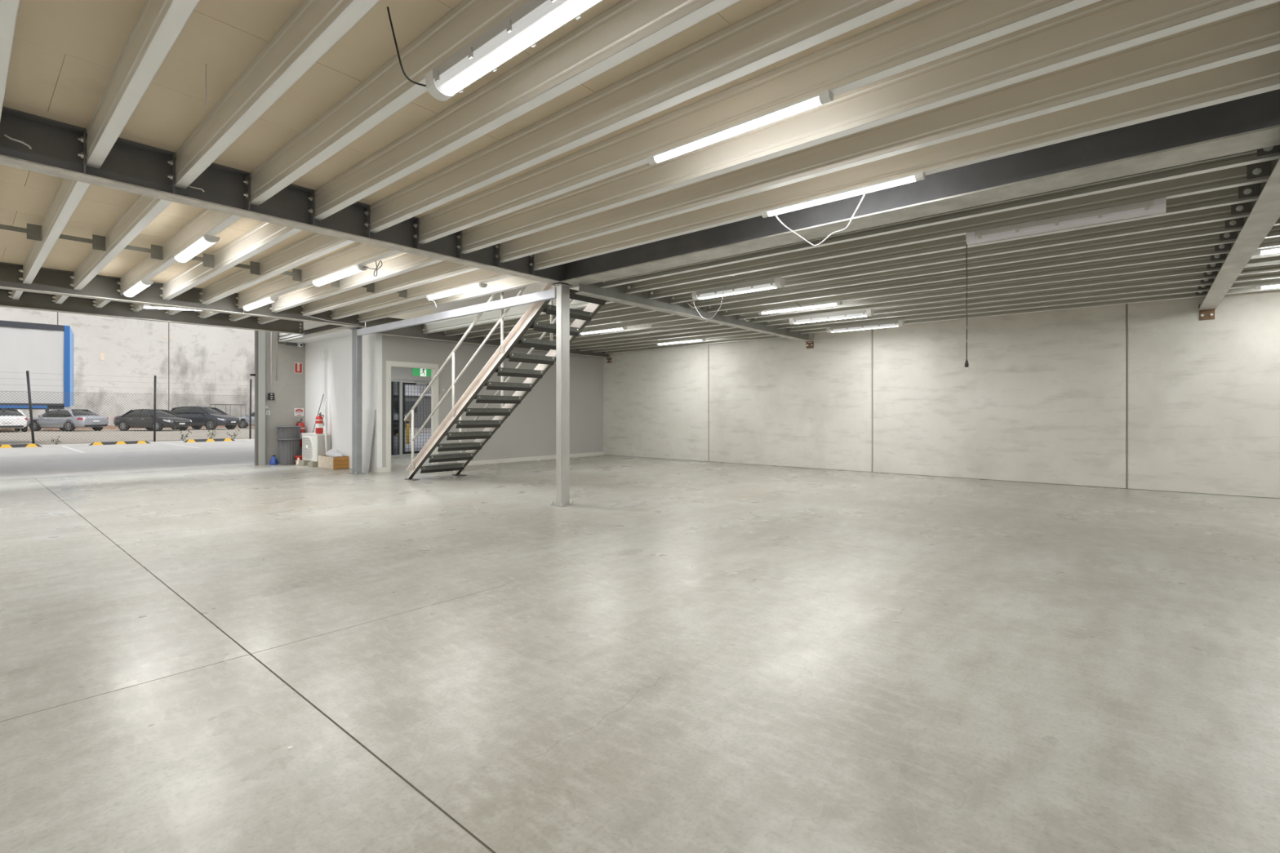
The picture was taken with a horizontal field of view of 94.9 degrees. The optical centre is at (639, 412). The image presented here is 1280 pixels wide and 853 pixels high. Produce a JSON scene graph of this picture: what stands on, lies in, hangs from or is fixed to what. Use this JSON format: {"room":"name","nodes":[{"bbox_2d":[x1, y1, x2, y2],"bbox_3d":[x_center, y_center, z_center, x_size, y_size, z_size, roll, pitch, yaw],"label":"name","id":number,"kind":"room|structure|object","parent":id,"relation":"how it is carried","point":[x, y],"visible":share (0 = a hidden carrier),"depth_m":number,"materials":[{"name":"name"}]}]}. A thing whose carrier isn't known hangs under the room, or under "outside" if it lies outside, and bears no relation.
{"room":"empty warehouse","nodes":[
{"label":"empty warehouse","id":0,"kind":"room"},
{"bbox_2d":[0,306,431,428],"bbox_3d":[-39.136,-4.800,46.714,0.270,12.000,80.000,0,0,41],"label":"wall","id":1,"kind":"structure","parent":0,"point":[119,348],"depth_m":46.84,"materials":[{"name":"grey"}]},
{"bbox_2d":[0,434,431,479],"bbox_3d":[-11.625,1.330,21.817,14.850,0.240,46.000,0,0,41],"label":"driveway","id":2,"kind":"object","parent":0,"point":[68,460],"visible":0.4,"depth_m":15.90,"materials":[{"name":"concrete"}]},
{"bbox_2d":[0,444,41,448],"bbox_3d":[-21.913,1.156,20.296,0.167,0.112,1.800,0,0,41],"label":"wheel stop","id":3,"kind":"object","parent":2,"relation":"on","point":[7,446],"visible":1,"depth_m":20.51,"materials":[{"name":"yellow rubber"}]},
{"bbox_2d":[88,440,149,445],"bbox_3d":[-19.961,1.156,22.574,0.167,0.112,1.800,0,0,41],"label":"wheel stop","id":4,"kind":"object","parent":2,"relation":"on","point":[131,442],"visible":0.95,"depth_m":22.47,"materials":[{"name":"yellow rubber"}]},
{"bbox_2d":[183,438,235,442],"bbox_3d":[-18.106,1.156,24.738,0.167,0.112,1.800,0,0,41],"label":"wheel stop","id":5,"kind":"object","parent":2,"relation":"on","point":[218,439],"visible":0.92,"depth_m":24.65,"materials":[{"name":"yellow rubber"}]},
{"bbox_2d":[405,419,409,444],"bbox_3d":[-8.938,0.731,22.609,0.124,0.962,0.124,0,0,41],"label":"bollard","id":6,"kind":"object","parent":2,"relation":"on","point":[406,420],"visible":0.74,"depth_m":22.55,"materials":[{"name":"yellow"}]},
{"bbox_2d":[0,426,431,444],"bbox_3d":[-28.590,1.335,37.675,31.550,0.230,100.000,0,0,41],"label":"ground","id":7,"kind":"structure","parent":0,"point":[202,430],"depth_m":31.50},
{"bbox_2d":[0,408,27,431],"bbox_3d":[-40.918,0.496,37.704,4.810,1.522,1.960,0,0,37],"label":"car","id":8,"kind":"object","parent":7,"relation":"on","point":[8,410],"visible":0.77,"depth_m":36.69,"materials":[{"name":"white paint"}]},
{"bbox_2d":[0,320,73,413],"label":"roller door","id":9,"kind":"structure","parent":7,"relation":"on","point":[46,349],"depth_m":22.73,"materials":[{"name":"grey"}]},
{"bbox_2d":[26,408,108,431],"bbox_3d":[-38.498,0.496,39.481,4.810,1.522,1.960,0,0,10],"label":"car","id":10,"kind":"object","parent":7,"relation":"on","point":[63,411],"visible":0.67,"depth_m":38.71,"materials":[{"name":"silver metal"}]},
{"bbox_2d":[0,370,254,444],"bbox_3d":[-20.744,-0.150,23.047,0.075,2.744,13.205,0,0,41],"label":"fence","id":11,"kind":"object","parent":7,"relation":"on","point":[28,392],"visible":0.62,"depth_m":23.22,"materials":[{"name":"grey"}]},
{"bbox_2d":[0,425,254,431],"bbox_3d":[-38.947,1.019,44.906,2.390,0.422,29.500,0,0,41],"label":"curb","id":12,"kind":"object","parent":7,"relation":"on","point":[107,426],"visible":0.15,"depth_m":42.55,"materials":[{"name":"concrete"}]},
{"bbox_2d":[113,408,191,431],"bbox_3d":[-33.033,0.496,39.892,4.810,1.522,1.960,0,0,12],"label":"car","id":13,"kind":"object","parent":7,"relation":"on","point":[176,417],"visible":0.77,"depth_m":39.22,"materials":[{"name":"grey paint"}]},
{"bbox_2d":[177,426,191,440],"bbox_3d":[-19.343,0.895,24.999,0.405,0.657,0.486,0,0,41],"label":"weed","id":14,"kind":"object","parent":7,"relation":"on","point":[186,436],"visible":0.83,"depth_m":25.01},
{"bbox_2d":[169,405,240,430],"bbox_3d":[-31.777,0.386,42.777,4.810,1.742,1.960,0,0,7],"label":"car","id":15,"kind":"object","parent":7,"relation":"on","point":[224,415],"visible":0.62,"depth_m":42.03,"materials":[{"name":"grey paint"}]},
{"bbox_2d":[207,428,215,439],"bbox_3d":[-18.886,0.946,25.907,0.432,0.556,0.498,0,0,-35],"label":"weed","id":16,"kind":"object","parent":7,"relation":"on","point":[213,428],"visible":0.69,"depth_m":25.88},
{"bbox_2d":[209,404,245,417],"bbox_3d":[-33.300,0.267,47.507,1.260,1.906,2.150,0,0,41],"label":"wire cage","id":17,"kind":"object","parent":7,"relation":"on","point":[236,405],"visible":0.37,"depth_m":47.10,"materials":[{"name":"grey"}]},
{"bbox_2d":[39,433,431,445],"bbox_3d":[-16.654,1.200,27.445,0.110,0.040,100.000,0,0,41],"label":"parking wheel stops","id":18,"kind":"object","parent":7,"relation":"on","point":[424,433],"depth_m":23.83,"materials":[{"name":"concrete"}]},
{"bbox_2d":[237,411,254,428],"bbox_3d":[-29.653,0.496,46.808,4.810,1.522,1.960,0,0,4],"label":"car","id":19,"kind":"object","parent":7,"relation":"on","point":[247,421],"visible":0.13,"depth_m":45.99,"materials":[{"name":"silver metal"}]},
{"bbox_2d":[404,393,431,427],"bbox_3d":[-17.464,-0.150,51.846,6.400,2.700,16.400,0,0,41],"label":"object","id":20,"kind":"object","parent":7,"relation":"on","point":[412,397],"visible":0.07,"depth_m":47.00,"materials":[{"name":"grey metal"}]},
{"bbox_2d":[305,322,382,472],"bbox_3d":[-6.656,-0.350,13.041,3.720,3.100,0.100,0,0,41],"label":"wall","id":21,"kind":"structure","parent":0,"point":[340,348],"depth_m":12.82,"materials":[{"name":"paint"}]},
{"bbox_2d":[320,350,328,432],"bbox_3d":[-7.184,-0.480,13.362,0.200,1.880,0.100,0,0,41],"label":"duct cover","id":22,"kind":"object","parent":21,"relation":"attached to","point":[323,353],"visible":0.92,"depth_m":13.34,"materials":[{"name":"white plastic"}]},
{"bbox_2d":[265,287,521,464],"bbox_3d":[-8.961,-2.600,13.363,0.200,7.600,15.430,0,0,41],"label":"wall","id":23,"kind":"structure","parent":0,"point":[288,389],"depth_m":13.91,"materials":[{"name":"paint"}]},
{"bbox_2d":[249,330,265,465],"bbox_3d":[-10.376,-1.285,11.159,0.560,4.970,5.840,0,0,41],"label":"column","id":24,"kind":"structure","parent":23,"relation":"in","point":[260,336],"depth_m":13.40,"materials":[{"name":"grey metal"}]},
{"bbox_2d":[267,393,274,399],"bbox_3d":[-8.560,-0.375,13.635,0.054,0.160,0.120,0,0,41],"label":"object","id":25,"kind":"object","parent":23,"relation":"attached to","point":[270,396],"visible":1,"depth_m":13.61,"materials":[{"name":"black plastic"}]},
{"bbox_2d":[270,332,271,393],"bbox_3d":[-8.570,-1.427,13.644,0.020,1.945,0.020,0,0,-27],"label":"conduit","id":26,"kind":"object","parent":23,"relation":"attached to","point":[270,332],"visible":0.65,"depth_m":13.64,"materials":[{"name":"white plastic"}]},
{"bbox_2d":[275,342,276,380],"bbox_3d":[-8.493,-1.205,13.733,0.017,0.910,0.017,0,0,-27],"label":"conduit","id":27,"kind":"object","parent":23,"relation":"attached to","point":[276,342],"visible":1,"depth_m":13.73,"materials":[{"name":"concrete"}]},
{"bbox_2d":[279,321,304,339],"bbox_3d":[-7.912,-2.010,13.334,1.430,0.580,0.050,0,0,41],"label":"trim","id":28,"kind":"structure","parent":23,"relation":"attached to","point":[281,334],"depth_m":13.45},
{"bbox_2d":[294,362,302,373],"bbox_3d":[-8.196,-1.075,14.097,0.007,0.250,0.170,0,0,41],"label":"sign","id":29,"kind":"object","parent":23,"relation":"attached to","point":[298,366],"visible":1,"depth_m":14.09,"materials":[{"name":"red plastic"}]},
{"bbox_2d":[294,408,303,416],"bbox_3d":[-8.186,-0.015,14.108,0.008,0.190,0.210,0,0,41],"label":"notice","id":30,"kind":"object","parent":23,"relation":"attached to","point":[298,411],"visible":1,"depth_m":14.11,"materials":[{"name":"white plastic"}]},
{"bbox_2d":[295,418,304,446],"bbox_3d":[-8.114,0.469,14.045,0.175,0.663,0.172,0,0,-21],"label":"fire extinguisher","id":31,"kind":"object","parent":23,"relation":"attached to","point":[300,424],"visible":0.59,"depth_m":13.98,"materials":[{"name":"red paint"}]},
{"bbox_2d":[391,366,431,381],"bbox_3d":[-6.221,-1.160,16.329,0.100,0.520,2.100,0,0,41],"label":"trim","id":32,"kind":"structure","parent":23,"relation":"attached to","point":[397,373],"depth_m":16.00,"materials":[{"name":"paint"}]},
{"bbox_2d":[382,335,603,467],"bbox_3d":[-3.163,-0.350,14.334,0.100,3.100,6.410,0,0,41],"label":"wall","id":33,"kind":"structure","parent":0,"point":[529,430],"depth_m":14.43,"materials":[{"name":"paint"}]},
{"bbox_2d":[377,466,386,472],"bbox_3d":[-5.212,1.153,11.857,0.014,0.095,0.182,0,0,41],"label":"baseboard","id":34,"kind":"structure","parent":33,"relation":"attached to","point":[379,469],"depth_m":11.85,"materials":[{"name":"white"}]},
{"bbox_2d":[386,360,438,471],"bbox_3d":[-4.811,0.071,12.398,0.118,2.258,1.161,0,0,41],"label":"door frame","id":35,"kind":"structure","parent":33,"relation":"in","point":[434,367],"depth_m":12.22,"materials":[{"name":"white"}]},
{"bbox_2d":[391,379,431,457],"bbox_3d":[-6.199,0.150,16.310,0.161,2.100,2.100,0,0,41],"label":"door","id":36,"kind":"structure","parent":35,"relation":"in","point":[397,386],"depth_m":15.97,"materials":[{"name":"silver metal"}]},
{"bbox_2d":[393,382,399,454],"bbox_3d":[-6.707,0.150,15.771,0.012,1.980,0.500,0,0,41],"label":"security grille","id":37,"kind":"object","parent":36,"relation":"attached to","point":[396,384],"depth_m":15.92,"materials":[{"name":"black metal"}]},
{"bbox_2d":[404,383,431,453],"bbox_3d":[-6.157,0.150,16.360,0.012,1.900,0.830,0,0,41],"label":"security grille","id":38,"kind":"object","parent":36,"relation":"attached to","point":[414,384],"depth_m":16.32,"materials":[{"name":"black metal"}]},
{"bbox_2d":[440,384,447,394],"bbox_3d":[-4.315,-0.511,12.899,0.018,0.197,0.158,0,0,41],"label":"wall switch","id":39,"kind":"object","parent":33,"relation":"attached to","point":[443,388],"visible":0.93,"depth_m":12.89,"materials":[{"name":"white plastic"}]},
{"bbox_2d":[440,451,604,465],"bbox_3d":[-2.716,1.153,14.769,0.014,0.095,5.167,0,0,41],"label":"baseboard","id":40,"kind":"structure","parent":33,"relation":"attached to","point":[600,453],"depth_m":14.58,"materials":[{"name":"white"}]},
{"bbox_2d":[0,454,1279,852],"bbox_3d":[-0.316,1.300,6.085,22.800,0.201,15.230,0,0,41],"label":"floor","id":41,"kind":"structure","parent":0,"point":[474,662],"depth_m":2.84,"materials":[{"name":"grey"}]},
{"bbox_2d":[269,454,278,465],"bbox_3d":[-8.436,1.087,13.539,0.184,0.225,0.184,0,0,-4],"label":"jug","id":42,"kind":"object","parent":41,"relation":"on","point":[273,461],"visible":1,"depth_m":13.48,"materials":[{"name":"blue plastic"}]},
{"bbox_2d":[276,438,302,465],"bbox_3d":[-8.157,0.900,13.655,0.506,0.600,0.506,0,0,41],"label":"bin","id":43,"kind":"object","parent":41,"relation":"on","point":[288,449],"visible":0.87,"depth_m":13.48,"materials":[{"name":"grey plastic"}]},
{"bbox_2d":[275,426,302,439],"bbox_3d":[-8.157,0.495,13.655,0.526,0.370,0.526,0,0,41],"label":"bin","id":44,"kind":"object","parent":43,"relation":"in","point":[283,432],"visible":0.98,"depth_m":13.47,"materials":[{"name":"grey plastic"}]},
{"bbox_2d":[294,455,302,462],"bbox_3d":[-7.860,1.097,13.572,0.213,0.205,0.216,0,0,41],"label":"bucket","id":45,"kind":"object","parent":41,"relation":"on","point":[296,457],"visible":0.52,"depth_m":13.49,"materials":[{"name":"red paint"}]},
{"bbox_2d":[298,459,311,466],"bbox_3d":[-7.570,1.140,13.449,0.240,0.120,0.370,0,0,41],"label":"concrete block","id":46,"kind":"object","parent":41,"relation":"on","point":[302,463],"visible":0.5,"depth_m":13.29,"materials":[{"name":"concrete"}]},
{"bbox_2d":[307,461,318,467],"bbox_3d":[-7.175,1.140,13.111,0.240,0.120,0.370,0,0,41],"label":"concrete block","id":47,"kind":"object","parent":41,"relation":"on","point":[311,464],"visible":0.42,"depth_m":12.96,"materials":[{"name":"concrete"}]},
{"bbox_2d":[302,432,330,462],"bbox_3d":[-7.371,0.775,13.347,0.868,0.610,0.314,0,0,41],"label":"air conditioner","id":48,"kind":"object","parent":47,"relation":"on","point":[313,446],"visible":0.91,"depth_m":13.13,"materials":[{"name":"white"}]},
{"bbox_2d":[302,437,311,457],"bbox_3d":[-7.543,0.785,13.299,0.517,0.451,0.010,0,0,41],"label":"fan grille","id":49,"kind":"object","parent":48,"relation":"attached to","point":[306,442],"depth_m":13.28,"materials":[{"name":"white"}]},
{"bbox_2d":[312,394,324,432],"bbox_3d":[-7.375,0.020,13.461,0.498,0.889,0.018,0,0,35],"label":"rod","id":50,"kind":"object","parent":48,"relation":"on","point":[322,394],"visible":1,"depth_m":13.42,"materials":[{"name":"grey"}]},
{"bbox_2d":[315,412,324,433],"bbox_3d":[-7.154,0.232,13.115,0.160,0.472,0.152,0,0,10],"label":"fire extinguisher","id":51,"kind":"object","parent":48,"relation":"on","point":[319,424],"visible":1,"depth_m":13.06,"materials":[{"name":"red paint"}]},
{"bbox_2d":[318,455,348,469],"bbox_3d":[-6.659,1.067,12.753,0.770,0.257,0.330,0,0,41],"label":"wooden crate","id":52,"kind":"object","parent":41,"relation":"on","point":[326,462],"visible":0.95,"depth_m":12.54,"materials":[{"name":"brown wood"}]},
{"bbox_2d":[323,399,327,456],"bbox_3d":[-6.990,0.434,13.070,0.081,1.478,0.426,0,0,-29],"label":"pipe","id":53,"kind":"object","parent":52,"relation":"in","point":[326,402],"visible":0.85,"depth_m":13.06,"materials":[{"name":"white"}]},
{"bbox_2d":[325,448,343,457],"bbox_3d":[-6.599,0.887,12.705,0.633,0.249,0.298,0,0,41],"label":"plastic bag","id":54,"kind":"object","parent":52,"relation":"in","point":[333,452],"visible":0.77,"depth_m":12.60,"materials":[{"name":"white"}]},
{"bbox_2d":[348,327,365,475],"bbox_3d":[-5.560,-0.228,11.545,0.310,2.855,0.205,0,0,41],"label":"steel column","id":55,"kind":"structure","parent":41,"relation":"on","point":[357,341],"depth_m":11.49,"materials":[{"name":"metal"}]},
{"bbox_2d":[0,262,366,328],"bbox_3d":[-8.092,-1.821,8.253,0.170,0.328,8.400,0,0,41],"label":"steel beam","id":56,"kind":"structure","parent":55,"relation":"on","point":[46,281],"depth_m":8.87,"materials":[{"name":"metal"}]},
{"bbox_2d":[277,324,350,343],"bbox_3d":[-7.091,-1.765,12.663,3.550,0.270,0.140,0,0,41],"label":"steel beam","id":57,"kind":"structure","parent":55,"relation":"on","point":[328,326],"depth_m":12.44,"materials":[{"name":"metal"}]},
{"bbox_2d":[362,409,376,472],"bbox_3d":[-5.583,0.570,11.942,0.580,1.260,0.168,0,0,41],"label":"board","id":58,"kind":"object","parent":41,"relation":"on","point":[368,415],"visible":0.64,"depth_m":11.86,"materials":[{"name":"white plastic"}]},
{"bbox_2d":[404,283,607,480],"bbox_3d":[-2.212,-0.971,9.554,4.633,4.342,1.090,0,0,41],"label":"staircase","id":59,"kind":"structure","parent":41,"relation":"on","point":[583,317],"depth_m":9.52,"materials":[{"name":"grey"}]},
{"bbox_2d":[550,283,575,506],"bbox_3d":[-1.000,-0.228,7.622,0.210,2.855,0.243,0,0,41],"label":"steel column","id":60,"kind":"structure","parent":41,"relation":"on","point":[562,291],"depth_m":7.57,"materials":[{"name":"silver metal"}]},
{"bbox_2d":[0,106,568,284],"bbox_3d":[-3.690,-1.821,4.454,0.180,0.328,8.360,0,0,41],"label":"steel beam","id":61,"kind":"structure","parent":60,"relation":"on","point":[131,166],"depth_m":4.71,"materials":[{"name":"metal"}]},
{"bbox_2d":[4,133,31,149],"bbox_3d":[-4.076,-1.776,3.850,0.012,0.058,0.127,0,0,41],"label":"cable","id":62,"kind":"object","parent":61,"relation":"attached to","point":[5,135],"visible":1,"depth_m":3.85,"materials":[{"name":"white plastic"}]},
{"bbox_2d":[355,286,555,336],"bbox_3d":[-3.276,-1.560,9.544,5.844,0.140,0.110,0,0,41],"label":"beam","id":63,"kind":"structure","parent":60,"relation":"attached to","point":[548,295],"depth_m":8.99,"materials":[{"name":"metal"}]},
{"bbox_2d":[553,88,1279,288],"bbox_3d":[1.474,-1.821,5.539,6.610,0.328,0.330,0,0,41],"label":"steel beam","id":64,"kind":"structure","parent":60,"relation":"on","point":[1252,122],"depth_m":4.46,"materials":[{"name":"metal"}]},
{"bbox_2d":[0,0,1279,353],"bbox_3d":[-0.252,-1.833,6.031,22.569,0.347,15.227,0,0,41],"label":"ceiling","id":65,"kind":"structure","parent":0,"point":[544,155],"depth_m":4.02,"materials":[{"name":"metal"}]},
{"bbox_2d":[122,279,154,297],"bbox_3d":[-6.979,-1.716,8.161,1.304,0.059,0.130,0,0,41],"label":"light","id":66,"kind":"object","parent":65,"relation":"attached to","point":[142,284],"visible":1,"depth_m":8.03,"materials":[{"name":"white plastic"}]},
{"bbox_2d":[0,288,304,334],"bbox_3d":[-9.961,-1.843,9.676,0.150,0.285,8.130,0,0,41],"label":"steel beam","id":67,"kind":"structure","parent":65,"relation":"attached to","point":[27,300],"depth_m":10.61,"materials":[{"name":"metal"}]},
{"bbox_2d":[138,305,201,311],"bbox_3d":[-8.108,-1.815,10.209,0.052,0.121,0.914,0,0,41],"label":"light","id":68,"kind":"object","parent":65,"relation":"attached to","point":[140,306],"visible":0.62,"depth_m":10.06,"materials":[{"name":"white plastic"}]},
{"bbox_2d":[173,234,220,262],"bbox_3d":[-4.701,-1.716,6.209,1.264,0.059,0.130,0,0,41],"label":"light","id":69,"kind":"object","parent":65,"relation":"attached to","point":[205,241],"visible":1,"depth_m":6.08,"materials":[{"name":"white plastic"}]},
{"bbox_2d":[189,186,204,191],"bbox_3d":[-3.457,-1.746,4.585,0.097,0.029,0.015,0,0,-37],"label":"cable","id":70,"kind":"object","parent":65,"relation":"attached to","point":[189,186],"visible":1,"depth_m":4.58,"materials":[{"name":"white plastic"}]},
{"bbox_2d":[205,63,206,109],"bbox_3d":[-2.469,-1.855,3.342,0.004,0.260,0.006,0,0,41],"label":"string","id":71,"kind":"object","parent":65,"relation":"hanging from","point":[206,64],"visible":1,"depth_m":3.34,"materials":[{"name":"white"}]},
{"bbox_2d":[242,297,278,314],"bbox_3d":[-6.082,-1.696,9.361,1.464,0.099,0.104,0,0,41],"label":"light","id":72,"kind":"object","parent":65,"relation":"attached to","point":[270,300],"visible":1,"depth_m":9.21,"materials":[{"name":"white plastic"}]},
{"bbox_2d":[244,298,273,311],"bbox_3d":[-6.033,-1.710,9.319,1.230,0.045,0.096,0,0,41],"label":"diffuser","id":73,"kind":"object","parent":72,"relation":"attached to","point":[265,301],"depth_m":9.28,"materials":[{"name":"white"}]},
{"bbox_2d":[285,342,304,346],"bbox_3d":[-8.232,-1.635,14.036,0.030,0.070,0.400,0,0,41],"label":"cable tray","id":74,"kind":"object","parent":65,"relation":"attached to","point":[286,343],"visible":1,"depth_m":13.96,"materials":[{"name":"grey metal"}]},
{"bbox_2d":[297,342,302,346],"bbox_3d":[-8.053,-1.615,13.922,0.161,0.111,0.110,0,0,41],"label":"security camera","id":75,"kind":"object","parent":65,"relation":"attached to","point":[300,344],"visible":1,"depth_m":13.89,"materials":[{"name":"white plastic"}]},
{"bbox_2d":[307,315,359,324],"bbox_3d":[-5.698,-1.718,10.916,0.034,0.077,0.962,0,0,41],"label":"cable","id":76,"kind":"object","parent":65,"relation":"hanging from","point":[308,316],"visible":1,"depth_m":10.89,"materials":[{"name":"white plastic"}]},
{"bbox_2d":[311,260,382,286],"bbox_3d":[-3.620,-1.653,7.252,1.888,0.183,0.114,0,0,41],"label":"light","id":77,"kind":"object","parent":65,"relation":"attached to","point":[357,268],"visible":1,"depth_m":7.25,"materials":[{"name":"white plastic"}]},
{"bbox_2d":[313,266,361,286],"bbox_3d":[-3.808,-1.710,7.412,1.290,0.045,0.106,0,0,41],"label":"diffuser","id":78,"kind":"object","parent":77,"relation":"attached to","point":[348,272],"depth_m":7.36,"materials":[{"name":"white"}]},
{"bbox_2d":[426,282,487,307],"bbox_3d":[-2.634,-1.641,8.368,1.395,0.207,0.109,0,0,41],"label":"light","id":79,"kind":"object","parent":65,"relation":"attached to","point":[477,286],"visible":1,"depth_m":8.29,"materials":[{"name":"white plastic"}]},
{"bbox_2d":[428,284,480,299],"bbox_3d":[-2.633,-1.710,8.368,1.290,0.045,0.101,0,0,41],"label":"diffuser","id":80,"kind":"object","parent":79,"relation":"attached to","point":[474,286],"depth_m":8.31,"materials":[{"name":"white"}]},
{"bbox_2d":[386,0,601,101],"bbox_3d":[-0.601,-1.811,2.551,1.416,0.340,0.350,0,0,41],"label":"light","id":81,"kind":"object","parent":65,"relation":"hanging from","point":[535,20],"visible":1,"depth_m":2.67,"materials":[{"name":"grey"}]},
{"bbox_2d":[578,326,626,334],"bbox_3d":[-0.755,-1.633,11.750,1.264,0.049,0.088,0,0,41],"label":"light","id":82,"kind":"object","parent":65,"relation":"attached to","point":[622,327],"visible":0.96,"depth_m":11.68,"materials":[{"name":"white plastic"}]},
{"bbox_2d":[581,328,622,334],"bbox_3d":[-0.755,-1.625,11.750,1.150,0.030,0.082,0,0,41],"label":"diffuser","id":83,"kind":"object","parent":82,"relation":"attached to","point":[610,329],"depth_m":11.72,"materials":[{"name":"white"}]},
{"bbox_2d":[656,338,705,345],"bbox_3d":[0.926,-1.633,13.589,1.364,0.049,0.088,0,0,41],"label":"light","id":84,"kind":"object","parent":65,"relation":"attached to","point":[696,340],"visible":1,"depth_m":13.52,"materials":[{"name":"white plastic"}]},
{"bbox_2d":[691,277,785,319],"bbox_3d":[1.247,-1.530,7.681,1.329,0.547,0.176,0,0,41],"label":"light","id":85,"kind":"object","parent":65,"relation":"hanging from","point":[778,282],"visible":0.97,"depth_m":7.62,"materials":[{"name":"grey"}]},
{"bbox_2d":[696,282,776,299],"bbox_3d":[1.259,-1.583,7.692,1.180,0.050,0.130,0,0,41],"label":"diffuser","id":86,"kind":"object","parent":85,"relation":"attached to","point":[756,286],"depth_m":7.63,"materials":[{"name":"grey"}]},
{"bbox_2d":[647,88,833,164],"bbox_3d":[0.556,-1.720,3.607,1.274,0.049,0.069,0,0,41],"label":"light","id":87,"kind":"object","parent":65,"relation":"attached to","point":[825,96],"visible":1,"depth_m":3.51,"materials":[{"name":"white plastic"}]},
{"bbox_2d":[758,301,842,315],"bbox_3d":[2.427,-1.640,9.147,1.364,0.087,0.255,0,0,41],"label":"light","id":88,"kind":"object","parent":65,"relation":"attached to","point":[837,303],"visible":1,"depth_m":9.14,"materials":[{"name":"white plastic"}]},
{"bbox_2d":[789,309,873,324],"bbox_3d":[3.192,-1.621,9.893,1.414,0.134,0.130,0,0,41],"label":"light","id":89,"kind":"object","parent":65,"relation":"attached to","point":[859,313],"visible":1,"depth_m":9.81,"materials":[{"name":"grey"}]},
{"bbox_2d":[792,312,866,324],"bbox_3d":[3.192,-1.583,9.894,1.270,0.050,0.115,0,0,41],"label":"diffuser","id":90,"kind":"object","parent":89,"relation":"attached to","point":[841,315],"depth_m":9.87,"materials":[{"name":"grey"}]},
{"bbox_2d":[761,170,925,246],"bbox_3d":[1.572,-1.559,4.692,1.304,0.371,0.080,0,0,41],"label":"light","id":91,"kind":"object","parent":65,"relation":"hanging from","point":[920,175],"visible":1,"depth_m":4.63,"materials":[{"name":"white plastic"}]},
{"bbox_2d":[767,175,915,216],"bbox_3d":[1.568,-1.712,4.688,1.190,0.030,0.063,0,0,41],"label":"diffuser","id":92,"kind":"object","parent":91,"relation":"attached to","point":[903,180],"depth_m":4.62,"materials":[{"name":"white"}]},
{"bbox_2d":[826,320,904,333],"bbox_3d":[4.189,-1.621,10.988,1.404,0.134,0.130,0,0,41],"label":"light","id":93,"kind":"object","parent":65,"relation":"attached to","point":[899,322],"visible":1,"depth_m":10.91,"materials":[{"name":"grey"}]},
{"bbox_2d":[830,323,898,332],"bbox_3d":[4.190,-1.583,10.989,1.260,0.050,0.115,0,0,41],"label":"diffuser","id":94,"kind":"object","parent":93,"relation":"attached to","point":[867,326],"depth_m":10.97,"materials":[{"name":"white"}]},
{"bbox_2d":[964,196,1166,369],"bbox_3d":[3.558,-1.044,5.023,1.399,1.288,0.145,0,0,41],"label":"light","id":95,"kind":"object","parent":65,"relation":"hanging from","point":[1154,206],"visible":0.98,"depth_m":4.95,"materials":[{"name":"grey"}]},
{"bbox_2d":[974,205,1153,244],"bbox_3d":[3.568,-1.583,5.016,1.230,0.050,0.130,0,0,41],"label":"diffuser","id":96,"kind":"object","parent":95,"relation":"attached to","point":[1134,211],"depth_m":4.94,"materials":[{"name":"white"}]},
{"bbox_2d":[1253,246,1279,255],"bbox_3d":[6.778,-1.633,5.596,1.314,0.049,0.088,0,0,41],"label":"light","id":97,"kind":"object","parent":65,"relation":"attached to","point":[1274,250],"visible":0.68,"depth_m":5.93,"materials":[{"name":"white plastic"}]},
{"bbox_2d":[1260,248,1279,254],"bbox_3d":[6.778,-1.625,5.596,1.200,0.030,0.082,0,0,41],"label":"diffuser","id":98,"kind":"object","parent":97,"relation":"attached to","point":[1263,251],"depth_m":5.93,"materials":[{"name":"white"}]},
{"bbox_2d":[1254,283,1279,289],"bbox_3d":[8.547,-1.633,7.267,1.304,0.049,0.088,0,0,41],"label":"light","id":99,"kind":"object","parent":65,"relation":"attached to","point":[1276,285],"visible":1,"depth_m":7.59,"materials":[{"name":"white plastic"}]},
{"bbox_2d":[1261,284,1279,288],"bbox_3d":[8.547,-1.625,7.267,1.190,0.030,0.082,0,0,41],"label":"diffuser","id":100,"kind":"object","parent":99,"relation":"attached to","point":[1263,286],"depth_m":7.58,"materials":[{"name":"white"}]},
{"bbox_2d":[521,282,1279,498],"bbox_3d":[4.698,-2.600,11.936,22.800,7.600,0.180,0,0,41],"label":"wall","id":101,"kind":"structure","parent":0,"point":[1151,395],"depth_m":10.43,"materials":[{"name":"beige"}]},
{"bbox_2d":[365,317,611,363],"bbox_3d":[-3.081,-1.653,13.987,0.216,0.495,6.830,0,0,41],"label":"steel beam","id":102,"kind":"structure","parent":101,"relation":"attached to","point":[413,331],"depth_m":12.64,"materials":[{"name":"metal"}]},
{"bbox_2d":[574,282,815,348],"bbox_3d":[1.470,-1.645,10.093,0.236,0.510,6.820,0,0,41],"label":"steel beam","id":103,"kind":"structure","parent":101,"relation":"attached to","point":[616,294],"depth_m":9.15,"materials":[{"name":"metal"}]},
{"bbox_2d":[1198,158,1279,320],"bbox_3d":[6.080,-1.635,6.003,0.180,0.529,7.030,0,0,41],"label":"steel beam","id":104,"kind":"structure","parent":101,"relation":"attached to","point":[1265,212],"depth_m":5.22,"materials":[{"name":"metal"}]},
{"bbox_3d":[-5.431,-1.460,14.546,3.620,0.080,3.780,0,0,41],"label":"ceiling","id":105,"kind":"structure","parent":0,"visible":0},
{"bbox_2d":[410,368,431,377],"bbox_3d":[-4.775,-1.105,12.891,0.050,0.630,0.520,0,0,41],"label":"exit sign","id":106,"kind":"object","parent":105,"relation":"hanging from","point":[420,372],"visible":0.52,"depth_m":12.84,"materials":[{"name":"green"}]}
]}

